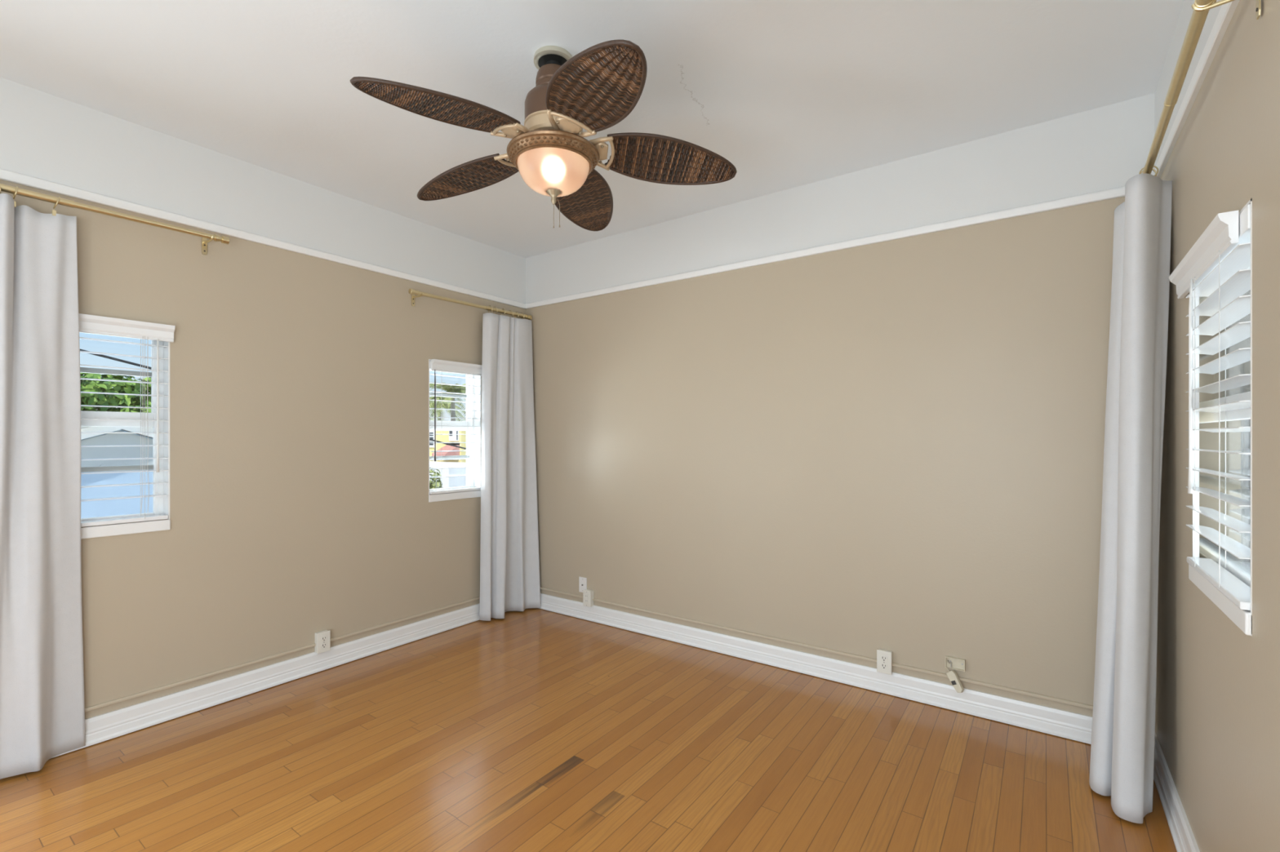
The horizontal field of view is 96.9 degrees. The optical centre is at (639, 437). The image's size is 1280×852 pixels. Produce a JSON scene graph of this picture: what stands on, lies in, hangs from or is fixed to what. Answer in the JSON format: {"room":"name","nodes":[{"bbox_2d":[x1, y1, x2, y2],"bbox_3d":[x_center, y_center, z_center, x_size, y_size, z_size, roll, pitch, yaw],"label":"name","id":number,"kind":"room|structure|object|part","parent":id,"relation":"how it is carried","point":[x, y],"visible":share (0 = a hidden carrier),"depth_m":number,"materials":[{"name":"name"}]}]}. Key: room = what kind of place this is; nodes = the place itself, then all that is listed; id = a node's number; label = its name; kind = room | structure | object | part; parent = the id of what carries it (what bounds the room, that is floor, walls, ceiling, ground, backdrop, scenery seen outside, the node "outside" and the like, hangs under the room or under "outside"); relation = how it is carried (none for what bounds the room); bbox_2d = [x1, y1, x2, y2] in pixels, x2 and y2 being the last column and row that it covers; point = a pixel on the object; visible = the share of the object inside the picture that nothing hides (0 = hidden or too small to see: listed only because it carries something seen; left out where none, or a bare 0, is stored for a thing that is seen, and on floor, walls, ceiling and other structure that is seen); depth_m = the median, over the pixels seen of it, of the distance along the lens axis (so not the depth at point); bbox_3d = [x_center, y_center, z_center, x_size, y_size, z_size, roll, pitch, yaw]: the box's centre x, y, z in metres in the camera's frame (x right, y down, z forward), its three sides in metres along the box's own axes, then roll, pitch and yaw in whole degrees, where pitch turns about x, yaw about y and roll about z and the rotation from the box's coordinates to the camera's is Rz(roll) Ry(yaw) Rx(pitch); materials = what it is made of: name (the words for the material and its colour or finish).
{"room":"empty bedroom","nodes":[
{"label":"empty bedroom","id":0,"kind":"room"},
{"bbox_2d":[0,76,525,719],"bbox_3d":[-2.224,-0.048,2.815,0.160,2.756,4.300,0,0,35],"label":"wall","id":1,"kind":"structure","parent":0,"point":[300,508],"depth_m":3.01,"materials":[{"name":"paint"}]},
{"bbox_2d":[0,183,229,254],"bbox_3d":[-2.433,-0.939,2.285,0.107,0.094,1.303,0,0,35],"label":"curtain rod","id":2,"kind":"object","parent":1,"relation":"attached to","point":[4,188],"visible":1,"depth_m":2.45,"materials":[{"name":"gold metal"}]},
{"bbox_2d":[13,186,17,207],"bbox_3d":[-2.442,-0.941,2.216,0.053,0.082,0.017,0,0,35],"label":"curtain ring","id":3,"kind":"object","parent":2,"relation":"hanging from","point":[16,190],"visible":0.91,"depth_m":2.21,"materials":[{"name":"gold metal"}]},
{"bbox_2d":[0,193,84,779],"bbox_3d":[-2.507,0.196,2.124,0.123,2.244,0.648,0,0,35],"label":"curtain","id":4,"kind":"object","parent":2,"relation":"hanging from","point":[42,707],"visible":1,"depth_m":2.26,"materials":[{"name":"fabric"}]},
{"bbox_2d":[52,196,60,215],"bbox_3d":[-2.376,-0.941,2.309,0.053,0.082,0.022,0,0,35],"label":"curtain ring","id":5,"kind":"object","parent":2,"relation":"hanging from","point":[54,212],"visible":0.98,"depth_m":2.30,"materials":[{"name":"gold metal"}]},
{"bbox_2d":[80,332,170,539],"bbox_3d":[-2.472,-0.044,2.485,0.200,0.962,0.611,0,0,35],"label":"window","id":6,"kind":"structure","parent":1,"relation":"in","point":[161,504],"depth_m":2.66,"materials":[{"name":"white paint"}]},
{"bbox_3d":[-2.486,-0.285,2.495,0.024,0.430,0.583,0,0,35],"label":"sash","id":7,"kind":"part","parent":6,"relation":"part of","materials":[{"name":"white plastic"}]},
{"bbox_3d":[-2.465,0.133,2.480,0.024,0.498,0.583,0,0,35],"label":"sash","id":8,"kind":"part","parent":6,"relation":"part of","materials":[{"name":"white plastic"}]},
{"bbox_3d":[-2.472,0.412,2.485,0.200,0.050,0.611,0,0,35],"label":"sill","id":9,"kind":"part","parent":6,"relation":"part of","materials":[{"name":"white paint"}]},
{"bbox_2d":[78,313,175,527],"bbox_3d":[-2.402,-0.070,2.438,0.092,0.908,0.624,0,0,35],"label":"window blind","id":10,"kind":"object","parent":6,"relation":"attached to","point":[91,324],"visible":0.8,"depth_m":2.56,"materials":[{"name":"white plastic"}]},
{"bbox_3d":[-2.408,0.375,2.439,0.056,0.018,0.591,0,0,35],"label":"rail","id":11,"kind":"part","parent":10,"relation":"part of","materials":[{"name":"white plastic"}]},
{"bbox_3d":[-2.312,-0.049,2.628,0.002,0.842,0.002,0,0,35],"label":"ladder cord","id":12,"kind":"part","parent":10,"relation":"part of","materials":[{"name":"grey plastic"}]},
{"bbox_3d":[-2.265,-0.058,2.580,0.002,0.805,0.009,0,0,35],"label":"lift cord","id":13,"kind":"part","parent":10,"relation":"part of","materials":[{"name":"white fabric"}]},
{"bbox_3d":[-2.261,-0.049,2.592,0.002,0.842,0.002,0,0,35],"label":"ladder cord","id":14,"kind":"part","parent":10,"relation":"part of","materials":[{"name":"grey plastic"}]},
{"bbox_3d":[-2.251,-0.058,2.597,0.003,0.805,0.007,0,0,35],"label":"lift cord","id":15,"kind":"part","parent":10,"relation":"part of","materials":[{"name":"white fabric"}]},
{"bbox_3d":[-2.480,-0.069,2.490,0.070,0.912,0.599,0,0,35],"label":"frame","id":16,"kind":"part","parent":6,"relation":"part of","materials":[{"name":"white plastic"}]},
{"bbox_2d":[0,168,526,309],"bbox_3d":[-2.151,-1.040,2.762,0.020,0.041,4.300,0,0,35],"label":"trim","id":17,"kind":"structure","parent":1,"relation":"attached to","point":[6,175],"depth_m":2.83,"materials":[{"name":"white paint"}]},
{"bbox_2d":[51,603,479,758],"bbox_3d":[-2.148,1.270,2.761,0.026,0.111,4.300,0,0,35],"label":"baseboard","id":18,"kind":"structure","parent":1,"relation":"attached to","point":[117,723],"depth_m":2.96,"materials":[{"name":"white paint"}]},
{"bbox_2d":[84,596,479,712],"bbox_3d":[-1.951,1.173,3.047,0.015,0.014,3.595,0,0,35],"label":"cable raceway","id":19,"kind":"object","parent":1,"relation":"attached to","point":[206,675],"visible":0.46,"depth_m":2.94,"materials":[{"name":"beige paint"}]},
{"bbox_2d":[314,630,330,653],"bbox_3d":[-1.806,1.162,3.226,0.042,0.115,0.072,0,0,35],"label":"outlet box","id":20,"kind":"object","parent":1,"relation":"attached to","point":[322,639],"visible":1,"depth_m":3.21,"materials":[{"name":"white plastic"}]},
{"bbox_2d":[320,643,327,648],"bbox_3d":[-1.790,1.181,3.215,0.003,0.028,0.034,0,0,35],"label":"receptacle","id":21,"kind":"object","parent":20,"relation":"attached to","point":[323,646],"depth_m":3.21,"materials":[{"name":"grey plastic"}]},
{"bbox_2d":[320,635,327,641],"bbox_3d":[-1.790,1.143,3.215,0.003,0.028,0.034,0,0,35],"label":"receptacle","id":22,"kind":"object","parent":20,"relation":"attached to","point":[323,638],"depth_m":3.21,"materials":[{"name":"grey plastic"}]},
{"bbox_2d":[428,359,480,502],"bbox_3d":[-1.365,-0.044,4.036,0.200,0.962,0.434,0,0,35],"label":"window","id":23,"kind":"structure","parent":1,"relation":"in","point":[474,481],"depth_m":4.16,"materials":[{"name":"white paint"}]},
{"bbox_3d":[-1.380,-0.285,4.046,0.024,0.430,0.406,0,0,35],"label":"sash","id":24,"kind":"part","parent":23,"relation":"part of","materials":[{"name":"white plastic"}]},
{"bbox_3d":[-1.359,0.133,4.031,0.024,0.498,0.406,0,0,35],"label":"sash","id":25,"kind":"part","parent":23,"relation":"part of","materials":[{"name":"white plastic"}]},
{"bbox_3d":[-1.365,0.412,4.036,0.200,0.050,0.434,0,0,35],"label":"sill","id":26,"kind":"part","parent":23,"relation":"part of","materials":[{"name":"white paint"}]},
{"bbox_2d":[429,359,481,494],"bbox_3d":[-1.291,-0.070,3.995,0.092,0.908,0.434,0,0,35],"label":"window blind","id":27,"kind":"object","parent":23,"relation":"attached to","point":[436,365],"visible":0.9,"depth_m":3.94,"materials":[{"name":"white plastic"}]},
{"bbox_3d":[-1.402,-0.049,3.904,0.002,0.842,0.002,0,0,35],"label":"ladder cord","id":28,"kind":"part","parent":27,"relation":"part of","materials":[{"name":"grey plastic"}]},
{"bbox_3d":[-1.302,0.375,3.991,0.056,0.018,0.414,0,0,35],"label":"rail","id":29,"kind":"part","parent":27,"relation":"part of","materials":[{"name":"white plastic"}]},
{"bbox_3d":[-1.373,-0.069,4.042,0.070,0.912,0.422,0,0,35],"label":"frame","id":30,"kind":"part","parent":23,"relation":"part of","materials":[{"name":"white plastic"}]},
{"bbox_2d":[408,288,532,319],"bbox_3d":[-1.183,-0.905,4.038,0.107,0.097,1.038,0,0,35],"label":"curtain rod","id":31,"kind":"object","parent":1,"relation":"attached to","point":[412,291],"visible":0.94,"depth_m":3.90,"materials":[{"name":"gold metal"}]},
{"bbox_2d":[479,312,540,621],"bbox_3d":[-0.969,0.202,4.243,0.122,2.232,0.477,0,0,41],"label":"curtain","id":32,"kind":"object","parent":31,"relation":"hanging from","point":[509,560],"visible":1,"depth_m":4.27,"materials":[{"name":"fabric"}]},
{"bbox_2d":[0,608,1177,851],"bbox_3d":[-0.663,1.390,1.701,3.995,0.120,4.620,0,0,35],"label":"floor","id":33,"kind":"structure","parent":0,"point":[531,730],"depth_m":2.27,"materials":[{"name":"brown wood"}]},
{"bbox_2d":[0,0,1183,257],"bbox_3d":[-0.663,-1.486,1.701,3.995,0.120,4.620,0,0,35],"label":"ceiling","id":34,"kind":"structure","parent":0,"point":[792,94],"depth_m":2.23,"materials":[{"name":"paint"}]},
{"bbox_2d":[350,39,737,231],"bbox_3d":[-0.370,-1.107,2.135,1.331,0.639,1.343,0,0,35],"label":"ceiling fan","id":35,"kind":"object","parent":34,"relation":"hanging from","point":[593,90],"visible":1,"depth_m":2.04,"materials":[{"name":"brown wicker"}]},
{"bbox_3d":[-0.650,-1.069,1.823,0.506,0.084,0.241,0,0,-44],"label":"blade","id":36,"kind":"part","parent":35,"relation":"part of","materials":[{"name":"wicker"}]},
{"bbox_3d":[-0.723,-1.069,2.348,0.506,0.084,0.241,0,0,28],"label":"blade","id":37,"kind":"part","parent":35,"relation":"part of","materials":[{"name":"wicker"}]},
{"bbox_3d":[-0.325,-0.974,2.136,0.268,0.104,0.268,0,0,35],"label":"lamp shade","id":38,"kind":"part","parent":35,"relation":"part of","materials":[{"name":"white glass"}]},
{"bbox_3d":[-0.306,-0.849,2.134,0.011,0.098,0.002,0,0,5],"label":"pull chain","id":39,"kind":"part","parent":35,"relation":"part of","materials":[{"name":"gold metal"}]},
{"bbox_3d":[-0.246,-1.069,2.580,0.241,0.084,0.506,0,0,10],"label":"blade","id":40,"kind":"part","parent":35,"relation":"part of","materials":[{"name":"wicker"}]},
{"bbox_3d":[-0.128,-1.069,1.730,0.241,0.084,0.506,0,0,-26],"label":"blade","id":41,"kind":"part","parent":35,"relation":"part of","materials":[{"name":"wicker"}]},
{"bbox_3d":[0.122,-1.069,2.198,0.506,0.084,0.241,0,0,-8],"label":"blade","id":42,"kind":"part","parent":35,"relation":"part of","materials":[{"name":"wicker"}]},
{"bbox_2d":[525,93,1154,716],"bbox_3d":[0.632,-0.048,3.517,3.995,2.756,0.160,0,0,35],"label":"wall","id":43,"kind":"structure","parent":0,"point":[896,446],"depth_m":3.01,"materials":[{"name":"paint"}]},
{"bbox_2d":[578,577,586,592],"bbox_3d":[-0.421,1.084,4.162,0.072,0.112,0.012,0,0,35],"label":"cable plate","id":44,"kind":"object","parent":43,"relation":"attached to","point":[582,581],"visible":0.88,"depth_m":4.16,"materials":[{"name":"white plastic"}]},
{"bbox_2d":[582,589,593,607],"bbox_3d":[-0.373,1.164,4.107,0.072,0.115,0.044,0,0,35],"label":"outlet box","id":45,"kind":"object","parent":43,"relation":"attached to","point":[588,595],"visible":1,"depth_m":4.09,"materials":[{"name":"white plastic"}]},
{"bbox_2d":[538,593,1092,744],"bbox_3d":[0.603,1.270,3.424,3.735,0.111,0.026,0,0,35],"label":"baseboard","id":46,"kind":"structure","parent":43,"relation":"attached to","point":[1047,720],"depth_m":3.04,"materials":[{"name":"white paint"}]},
{"bbox_2d":[540,586,1093,710],"bbox_3d":[0.602,1.173,3.430,3.703,0.014,0.015,0,0,35],"label":"cable raceway","id":47,"kind":"object","parent":43,"relation":"attached to","point":[868,659],"visible":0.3,"depth_m":3.07,"materials":[{"name":"beige paint"}]},
{"bbox_2d":[525,186,1124,309],"bbox_3d":[0.604,-1.040,3.426,3.735,0.041,0.020,0,0,35],"label":"trim","id":48,"kind":"structure","parent":43,"relation":"attached to","point":[1116,193],"depth_m":2.99,"materials":[{"name":"white paint"}]},
{"bbox_2d":[876,648,892,675],"bbox_3d":[1.268,1.162,2.941,0.072,0.115,0.038,0,0,35],"label":"outlet box","id":49,"kind":"object","parent":43,"relation":"attached to","point":[884,658],"visible":1,"depth_m":2.93,"materials":[{"name":"white plastic"}]},
{"bbox_2d":[880,663,887,669],"bbox_3d":[1.258,1.181,2.927,0.034,0.028,0.003,0,0,35],"label":"receptacle","id":50,"kind":"object","parent":49,"relation":"attached to","point":[883,666],"depth_m":2.92,"materials":[{"name":"grey plastic"}]},
{"bbox_2d":[880,655,887,662],"bbox_3d":[1.258,1.143,2.927,0.034,0.028,0.003,0,0,35],"label":"receptacle","id":51,"kind":"object","parent":49,"relation":"attached to","point":[883,658],"depth_m":2.93,"materials":[{"name":"grey plastic"}]},
{"bbox_2d":[946,667,964,693],"bbox_3d":[1.518,1.178,2.748,0.034,0.096,0.094,0,0,-32],"label":"block","id":52,"kind":"object","parent":43,"relation":"attached to","point":[953,677],"visible":1,"depth_m":2.73,"materials":[{"name":"beige plastic"}]},
{"bbox_2d":[945,655,965,671],"bbox_3d":[1.534,1.102,2.762,0.084,0.055,0.021,0,0,35],"label":"phone jack","id":53,"kind":"object","parent":43,"relation":"attached to","point":[956,664],"visible":1,"depth_m":2.76,"materials":[{"name":"beige plastic"}]},
{"bbox_2d":[1154,0,1279,851],"bbox_3d":[0.923,-0.048,0.570,0.100,2.756,4.300,0,0,35],"label":"wall","id":54,"kind":"structure","parent":0,"point":[1217,722],"depth_m":1.35,"materials":[{"name":"paint"}]},
{"bbox_2d":[1153,733,1199,851],"bbox_3d":[0.871,1.270,0.607,0.026,0.111,4.300,0,0,35],"label":"baseboard","id":55,"kind":"structure","parent":54,"relation":"attached to","point":[1183,837],"depth_m":1.94,"materials":[{"name":"white paint"}]},
{"bbox_2d":[1152,0,1239,177],"bbox_3d":[0.874,-1.040,0.605,0.020,0.041,4.300,0,0,35],"label":"trim","id":56,"kind":"structure","parent":54,"relation":"attached to","point":[1224,15],"depth_m":1.62,"materials":[{"name":"white paint"}]},
{"bbox_2d":[1142,0,1261,173],"bbox_3d":[1.608,-0.924,1.712,0.105,0.087,1.334,0,0,35],"label":"curtain rod","id":57,"kind":"object","parent":54,"relation":"attached to","point":[1201,8],"visible":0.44,"depth_m":1.43,"materials":[{"name":"gold metal"}]},
{"bbox_2d":[1088,173,1172,823],"bbox_3d":[1.845,0.204,2.154,0.227,2.228,0.534,0,0,35],"label":"curtain","id":58,"kind":"object","parent":57,"relation":"hanging from","point":[1122,763],"visible":1,"depth_m":1.98,"materials":[{"name":"fabric"}]},
{"bbox_2d":[1138,165,1158,176],"bbox_3d":[1.809,-0.929,2.018,0.053,0.082,0.020,0,0,35],"label":"curtain ring","id":59,"kind":"object","parent":57,"relation":"hanging from","point":[1155,166],"visible":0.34,"depth_m":2.01,"materials":[{"name":"gold metal"}]},
{"bbox_2d":[1159,198,1252,636],"bbox_3d":[1.751,-0.044,1.714,0.140,0.962,1.236,0,0,35],"label":"window","id":60,"kind":"structure","parent":54,"relation":"in","point":[1238,442],"depth_m":1.80,"materials":[{"name":"white paint"}]},
{"bbox_3d":[1.761,-0.069,1.706,0.050,0.912,1.224,0,0,35],"label":"frame","id":61,"kind":"part","parent":60,"relation":"part of","materials":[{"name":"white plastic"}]},
{"bbox_2d":[1168,204,1250,610],"bbox_3d":[1.559,-0.070,1.538,0.092,0.908,0.708,0,0,35],"label":"window blind","id":62,"kind":"object","parent":60,"relation":"attached to","point":[1218,262],"visible":0.77,"depth_m":1.47,"materials":[{"name":"white plastic"}]},
{"bbox_3d":[1.593,-0.049,1.629,0.002,0.842,0.002,0,0,35],"label":"ladder cord","id":63,"kind":"part","parent":62,"relation":"part of","materials":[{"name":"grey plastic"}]},
{"bbox_3d":[1.529,0.375,1.486,0.056,0.018,0.588,0,0,35],"label":"rail","id":64,"kind":"part","parent":62,"relation":"part of","materials":[{"name":"white plastic"}]},
{"bbox_3d":[1.431,-0.049,1.401,0.002,0.842,0.002,0,0,35],"label":"ladder cord","id":65,"kind":"part","parent":62,"relation":"part of","materials":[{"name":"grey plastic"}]},
{"bbox_3d":[1.644,-0.049,1.593,0.002,0.842,0.002,0,0,35],"label":"ladder cord","id":66,"kind":"part","parent":62,"relation":"part of","materials":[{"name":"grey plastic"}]},
{"bbox_3d":[1.751,0.412,1.714,0.140,0.050,1.236,0,0,35],"label":"sill","id":67,"kind":"part","parent":60,"relation":"part of","materials":[{"name":"white paint"}]},
{"bbox_3d":[1.764,-0.285,1.689,0.024,0.430,1.182,0,0,35],"label":"sash","id":68,"kind":"part","parent":60,"relation":"part of","materials":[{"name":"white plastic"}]},
{"bbox_3d":[1.772,-0.287,1.699,0.004,0.355,1.156,0,0,35],"label":"pane","id":69,"kind":"part","parent":60,"relation":"part of","materials":[{"name":"clear glass"}]},
{"bbox_3d":[1.744,0.133,1.703,0.024,0.498,1.182,0,0,35],"label":"sash","id":70,"kind":"part","parent":60,"relation":"part of","materials":[{"name":"white plastic"}]},
{"bbox_3d":[1.751,0.155,1.714,0.004,0.406,1.156,0,0,35],"label":"pane","id":71,"kind":"part","parent":60,"relation":"part of","materials":[{"name":"clear glass"}]},
{"label":"outside","id":72,"kind":"structure","parent":0,"visible":0},
{"bbox_3d":[-4.411,4.780,25.441,110.000,0.300,110.000,0,0,35],"label":"ground","id":73,"kind":"structure","parent":72,"visible":0},
{"bbox_2d":[80,372,151,413],"bbox_3d":[-12.324,1.236,13.454,3.121,6.808,8.120,0,0,35],"label":"leafy tree","id":74,"kind":"object","parent":73,"relation":"on","point":[91,399],"visible":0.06,"depth_m":12.71,"materials":[{"name":"green plant"}]},
{"bbox_2d":[80,426,152,518],"bbox_3d":[-8.774,2.150,8.957,4.440,4.960,5.920,0,0,35],"label":"gabled house","id":75,"kind":"structure","parent":73,"relation":"on","point":[95,508],"depth_m":7.75,"materials":[{"name":"blue paint"}]},
{"bbox_3d":[-7.154,0.160,7.801,0.019,0.500,2.899,0,0,35],"label":"gable panel","id":76,"kind":"part","parent":75,"relation":"part of","materials":[{"name":"grey"}]},
{"bbox_2d":[429,467,443,488],"bbox_3d":[-5.633,2.722,15.221,0.714,3.822,0.807,0,0,35],"label":"tree","id":77,"kind":"object","parent":73,"relation":"on","point":[432,483],"visible":0.16,"depth_m":15.15,"materials":[{"name":"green plant"}]},
{"bbox_2d":[429,430,466,462],"bbox_3d":[-11.233,1.955,30.429,8.100,5.350,3.800,0,0,35],"label":"building","id":78,"kind":"structure","parent":73,"relation":"on","point":[444,438],"depth_m":27.41,"materials":[{"name":"paint"}]},
{"bbox_2d":[429,461,466,488],"bbox_3d":[-9.614,2.900,25.466,7.500,3.460,3.000,0,0,35],"label":"building","id":79,"kind":"structure","parent":73,"relation":"on","point":[451,482],"depth_m":22.45,"materials":[{"name":"paint"}]},
{"bbox_2d":[429,382,466,421],"bbox_3d":[-12.761,0.510,38.062,4.692,8.247,5.733,0,0,11],"label":"palm tree","id":80,"kind":"object","parent":73,"relation":"on","point":[453,388],"visible":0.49,"depth_m":37.69,"materials":[{"name":"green plant"}]},
{"bbox_2d":[429,398,466,421],"bbox_3d":[-18.133,0.534,51.303,5.685,8.199,7.054,0,0,35],"label":"palm tree","id":81,"kind":"object","parent":73,"relation":"on","point":[446,403],"visible":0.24,"depth_m":51.13,"materials":[{"name":"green plant"}]},
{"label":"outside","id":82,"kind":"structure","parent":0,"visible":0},
{"bbox_2d":[80,349,466,449],"bbox_3d":[-7.860,-0.995,10.274,0.043,4.091,17.709,0,0,35],"label":"overhead cable","id":83,"kind":"object","parent":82,"point":[99,355],"visible":0.12,"depth_m":9.40,"materials":[{"name":"grey plastic"}]}
]}

